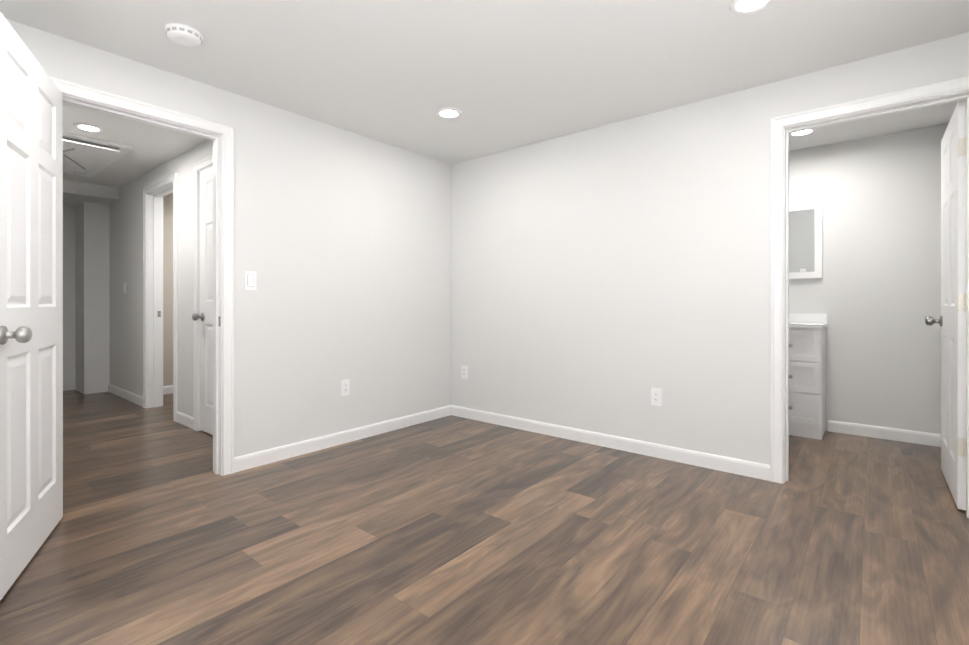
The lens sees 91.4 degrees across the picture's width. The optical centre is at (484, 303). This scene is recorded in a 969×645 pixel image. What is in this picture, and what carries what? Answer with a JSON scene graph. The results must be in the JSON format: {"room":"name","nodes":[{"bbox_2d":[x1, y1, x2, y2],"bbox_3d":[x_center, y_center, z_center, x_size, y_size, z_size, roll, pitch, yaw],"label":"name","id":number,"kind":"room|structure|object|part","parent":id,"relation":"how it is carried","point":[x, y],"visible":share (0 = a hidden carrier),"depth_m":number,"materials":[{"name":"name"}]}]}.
{"room":"empty bedroom","nodes":[
{"label":"empty bedroom","id":0,"kind":"room"},
{"bbox_2d":[63,205,74,390],"bbox_3d":[-5.163,-0.126,5.397,0.120,2.320,1.200,0,0,39],"label":"wall","id":1,"kind":"structure","parent":0,"point":[68,297],"depth_m":5.60,"materials":[{"name":"paint"}]},
{"bbox_2d":[109,139,212,417],"bbox_3d":[-3.117,-0.126,4.571,4.330,2.320,0.120,0,0,39],"label":"wall","id":2,"kind":"structure","parent":0,"point":[126,308],"depth_m":4.84,"materials":[{"name":"paint"}]},
{"bbox_2d":[123,282,125,292],"bbox_3d":[-3.916,-0.166,5.141,0.072,0.117,0.012,0,0,39],"label":"light switch","id":3,"kind":"object","parent":2,"relation":"attached to","point":[124,287],"visible":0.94,"depth_m":5.13,"materials":[{"name":"plastic"}]},
{"bbox_2d":[108,384,142,406],"bbox_3d":[-3.885,0.989,5.115,1.323,0.090,0.013,0,0,39],"label":"baseboard","id":4,"kind":"structure","parent":2,"relation":"attached to","point":[122,393],"depth_m":5.06,"materials":[{"name":"paint"}]},
{"bbox_2d":[143,173,177,421],"bbox_3d":[-2.986,-0.050,4.463,0.893,2.169,0.158,0,0,39],"label":"door frame","id":5,"kind":"structure","parent":2,"relation":"attached to","point":[154,298],"depth_m":4.68,"materials":[{"name":"paint"}]},
{"bbox_2d":[176,411,193,429],"bbox_3d":[-2.526,0.990,3.998,0.411,0.090,0.013,0,0,39],"label":"baseboard","id":6,"kind":"structure","parent":2,"relation":"attached to","point":[184,419],"depth_m":3.99,"materials":[{"name":"paint"}]},
{"bbox_2d":[192,166,212,434],"bbox_3d":[-2.004,-0.020,3.605,0.770,2.090,0.188,0,0,39],"label":"closet door","id":7,"kind":"structure","parent":2,"relation":"in","point":[205,316],"depth_m":3.75,"materials":[{"name":"paint"}]},
{"bbox_3d":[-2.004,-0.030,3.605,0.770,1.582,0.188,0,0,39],"label":"knob","id":8,"kind":"part","parent":7,"relation":"part of","materials":[{"name":"grey metal"}]},
{"bbox_2d":[193,155,212,430],"bbox_3d":[-1.985,-0.049,3.628,0.893,2.169,0.139,0,0,39],"label":"door frame","id":9,"kind":"structure","parent":2,"relation":"attached to","point":[202,164],"depth_m":3.83,"materials":[{"name":"paint"}]},
{"bbox_2d":[163,193,172,385],"bbox_3d":[-3.331,-0.126,5.846,0.120,2.320,1.580,0,0,39],"label":"wall","id":10,"kind":"structure","parent":0,"point":[168,290],"depth_m":5.41,"materials":[{"name":"white paint"}]},
{"bbox_2d":[163,385,172,393],"bbox_3d":[-3.279,0.989,5.804,0.013,0.090,1.580,0,0,39],"label":"baseboard","id":11,"kind":"structure","parent":10,"relation":"attached to","point":[166,389],"depth_m":5.40,"materials":[{"name":"paint"}]},
{"bbox_2d":[5,18,450,456],"bbox_3d":[-1.506,-0.125,3.027,0.120,2.320,3.860,0,0,39],"label":"wall","id":12,"kind":"structure","parent":0,"point":[342,243],"depth_m":3.34,"materials":[{"name":"paint"}]},
{"bbox_2d":[0,12,62,600],"bbox_3d":[-1.848,0.011,1.918,0.188,2.030,0.810,0,0,-29],"label":"door","id":13,"kind":"structure","parent":12,"relation":"in","point":[31,305],"depth_m":1.88,"materials":[{"name":"paint"}]},
{"bbox_3d":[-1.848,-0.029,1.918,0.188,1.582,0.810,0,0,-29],"label":"knob","id":14,"kind":"part","parent":13,"relation":"part of","materials":[{"name":"grey metal"}]},
{"bbox_2d":[49,76,233,475],"bbox_3d":[-1.860,-0.019,2.581,0.139,2.109,0.893,0,0,39],"label":"door frame","id":15,"kind":"structure","parent":12,"relation":"attached to","point":[68,88],"depth_m":2.85,"materials":[{"name":"paint"}]},
{"bbox_2d":[218,316,220,325],"bbox_3d":[-1.597,0.111,2.853,0.028,0.060,0.002,0,0,39],"label":"strike plate","id":16,"kind":"object","parent":15,"relation":"attached to","point":[219,320],"visible":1,"depth_m":2.85,"materials":[{"name":"grey metal"}]},
{"bbox_2d":[244,271,255,289],"bbox_3d":[-1.468,-0.141,2.969,0.012,0.117,0.072,0,0,39],"label":"light switch","id":17,"kind":"object","parent":12,"relation":"attached to","point":[249,280],"visible":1,"depth_m":2.96,"materials":[{"name":"plastic"}]},
{"bbox_2d":[234,405,449,472],"bbox_3d":[-0.926,0.990,3.630,0.013,0.090,1.913,0,0,39],"label":"baseboard","id":18,"kind":"structure","parent":12,"relation":"attached to","point":[244,462],"depth_m":3.41,"materials":[{"name":"paint"}]},
{"bbox_2d":[341,379,349,395],"bbox_3d":[-1.030,0.625,3.506,0.009,0.117,0.072,0,0,39],"label":"outlet","id":19,"kind":"object","parent":12,"relation":"attached to","point":[345,386],"visible":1,"depth_m":3.50,"materials":[{"name":"plastic"}]},
{"bbox_2d":[0,390,968,644],"bbox_3d":[-1.283,1.085,3.834,8.400,0.100,5.750,0,0,39],"label":"floor","id":20,"kind":"structure","parent":0,"point":[451,530],"depth_m":2.02,"materials":[{"name":"brown wood"}]},
{"bbox_2d":[75,201,108,393],"bbox_3d":[-4.637,-0.126,5.592,0.445,2.320,0.230,0,0,39],"label":"wall pier","id":21,"kind":"object","parent":20,"relation":"on","point":[91,297],"visible":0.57,"depth_m":5.46,"materials":[{"name":"paint"}]},
{"bbox_2d":[789,313,826,439],"bbox_3d":[2.304,0.560,3.967,0.899,0.950,0.383,0,0,39],"label":"bathroom vanity","id":22,"kind":"object","parent":20,"relation":"on","point":[806,375],"visible":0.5,"depth_m":3.64,"materials":[{"name":"white wood"}]},
{"bbox_2d":[0,0,968,187],"bbox_3d":[-1.283,-1.335,3.833,8.400,0.100,5.750,0,0,39],"label":"ceiling","id":23,"kind":"structure","parent":0,"point":[502,75],"depth_m":2.45,"materials":[{"name":"paint"}]},
{"bbox_2d":[73,123,103,131],"bbox_3d":[-2.891,-1.280,3.459,0.176,0.010,0.176,0,0,39],"label":"recessed light","id":24,"kind":"object","parent":23,"relation":"in","point":[88,127],"visible":1,"depth_m":3.44,"materials":[{"name":"paint"}]},
{"bbox_2d":[63,179,118,205],"bbox_3d":[-4.788,-1.219,5.088,0.850,0.134,1.200,0,0,39],"label":"soffit","id":25,"kind":"structure","parent":23,"relation":"attached to","point":[93,193],"depth_m":5.16,"materials":[{"name":"paint"}]},
{"bbox_2d":[63,131,133,177],"bbox_3d":[-3.620,-1.263,4.077,1.420,0.061,0.640,0,0,39],"label":"ceiling hatch","id":26,"kind":"object","parent":23,"relation":"attached to","point":[85,160],"visible":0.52,"depth_m":3.98,"materials":[{"name":"paint"}]},
{"bbox_2d":[67,171,82,192],"bbox_3d":[-3.968,-1.177,4.583,0.066,0.206,0.117,0,0,39],"label":"cord","id":27,"kind":"object","parent":26,"relation":"hanging from","point":[76,181],"visible":1,"depth_m":4.58,"materials":[{"name":"grey"}]},
{"bbox_2d":[164,23,202,47],"bbox_3d":[-1.426,-1.264,2.247,0.156,0.040,0.156,0,0,39],"label":"smoke detector","id":28,"kind":"object","parent":23,"relation":"attached to","point":[183,35],"visible":1,"depth_m":2.21,"materials":[{"name":"plastic"}]},
{"bbox_2d":[436,107,461,118],"bbox_3d":[-0.239,-1.280,3.193,0.176,0.010,0.176,0,0,39],"label":"recessed light","id":29,"kind":"object","parent":23,"relation":"in","point":[449,113],"visible":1,"depth_m":3.18,"materials":[{"name":"paint"}]},
{"bbox_2d":[729,0,773,14],"bbox_3d":[1.138,-1.279,2.010,0.176,0.010,0.176,0,0,39],"label":"recessed light","id":30,"kind":"object","parent":23,"relation":"in","point":[741,7],"visible":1,"depth_m":2.03,"materials":[{"name":"paint"}]},
{"bbox_2d":[789,128,816,135],"bbox_3d":[2.312,-1.262,3.445,0.184,0.045,0.184,0,0,39],"label":"recessed light","id":31,"kind":"object","parent":23,"relation":"in","point":[805,132],"visible":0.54,"depth_m":3.46,"materials":[{"name":"paint"}]},
{"bbox_2d":[451,32,968,464],"bbox_3d":[1.126,-0.125,3.284,3.620,2.320,0.120,0,0,39],"label":"wall","id":32,"kind":"structure","parent":0,"point":[605,279],"depth_m":3.25,"materials":[{"name":"paint"}]},
{"bbox_2d":[461,365,467,378],"bbox_3d":[-0.181,0.625,4.276,0.072,0.117,0.009,0,0,39],"label":"outlet","id":33,"kind":"object","parent":32,"relation":"attached to","point":[464,372],"visible":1,"depth_m":4.27,"materials":[{"name":"plastic"}]},
{"bbox_2d":[450,405,769,480],"bbox_3d":[0.675,0.990,3.570,2.563,0.090,0.013,0,0,39],"label":"baseboard","id":34,"kind":"structure","parent":32,"relation":"attached to","point":[660,451],"depth_m":3.30,"materials":[{"name":"paint"}]},
{"bbox_2d":[651,388,661,405],"bbox_3d":[1.155,0.630,3.178,0.072,0.117,0.009,0,0,39],"label":"outlet","id":35,"kind":"object","parent":32,"relation":"attached to","point":[656,396],"visible":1,"depth_m":3.17,"materials":[{"name":"plastic"}]},
{"bbox_2d":[770,76,968,517],"bbox_3d":[2.047,-0.019,2.516,0.893,2.109,0.139,0,0,39],"label":"door frame","id":36,"kind":"structure","parent":32,"relation":"attached to","point":[937,89],"depth_m":2.72,"materials":[{"name":"paint"}]},
{"bbox_2d":[925,100,966,509],"bbox_3d":[2.609,0.011,2.637,0.188,2.030,0.770,0,0,39],"label":"bathroom door","id":37,"kind":"structure","parent":32,"relation":"in","point":[951,320],"depth_m":2.47,"materials":[{"name":"paint"}]},
{"bbox_2d":[789,123,948,433],"bbox_3d":[2.592,-0.125,4.060,2.100,2.320,0.120,0,0,39],"label":"wall","id":38,"kind":"structure","parent":0,"point":[874,293],"depth_m":3.63,"materials":[{"name":"paint"}]},
{"bbox_2d":[789,202,822,278],"bbox_3d":[2.504,-0.513,4.034,0.617,0.616,0.028,0,0,39],"label":"mirror","id":39,"kind":"object","parent":38,"relation":"attached to","point":[805,240],"visible":0.54,"depth_m":3.90,"materials":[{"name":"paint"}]},
{"bbox_2d":[828,420,940,446],"bbox_3d":[3.058,0.990,3.592,0.725,0.090,0.013,0,0,39],"label":"baseboard","id":40,"kind":"structure","parent":38,"relation":"attached to","point":[915,437],"depth_m":3.58,"materials":[{"name":"paint"}]}
]}

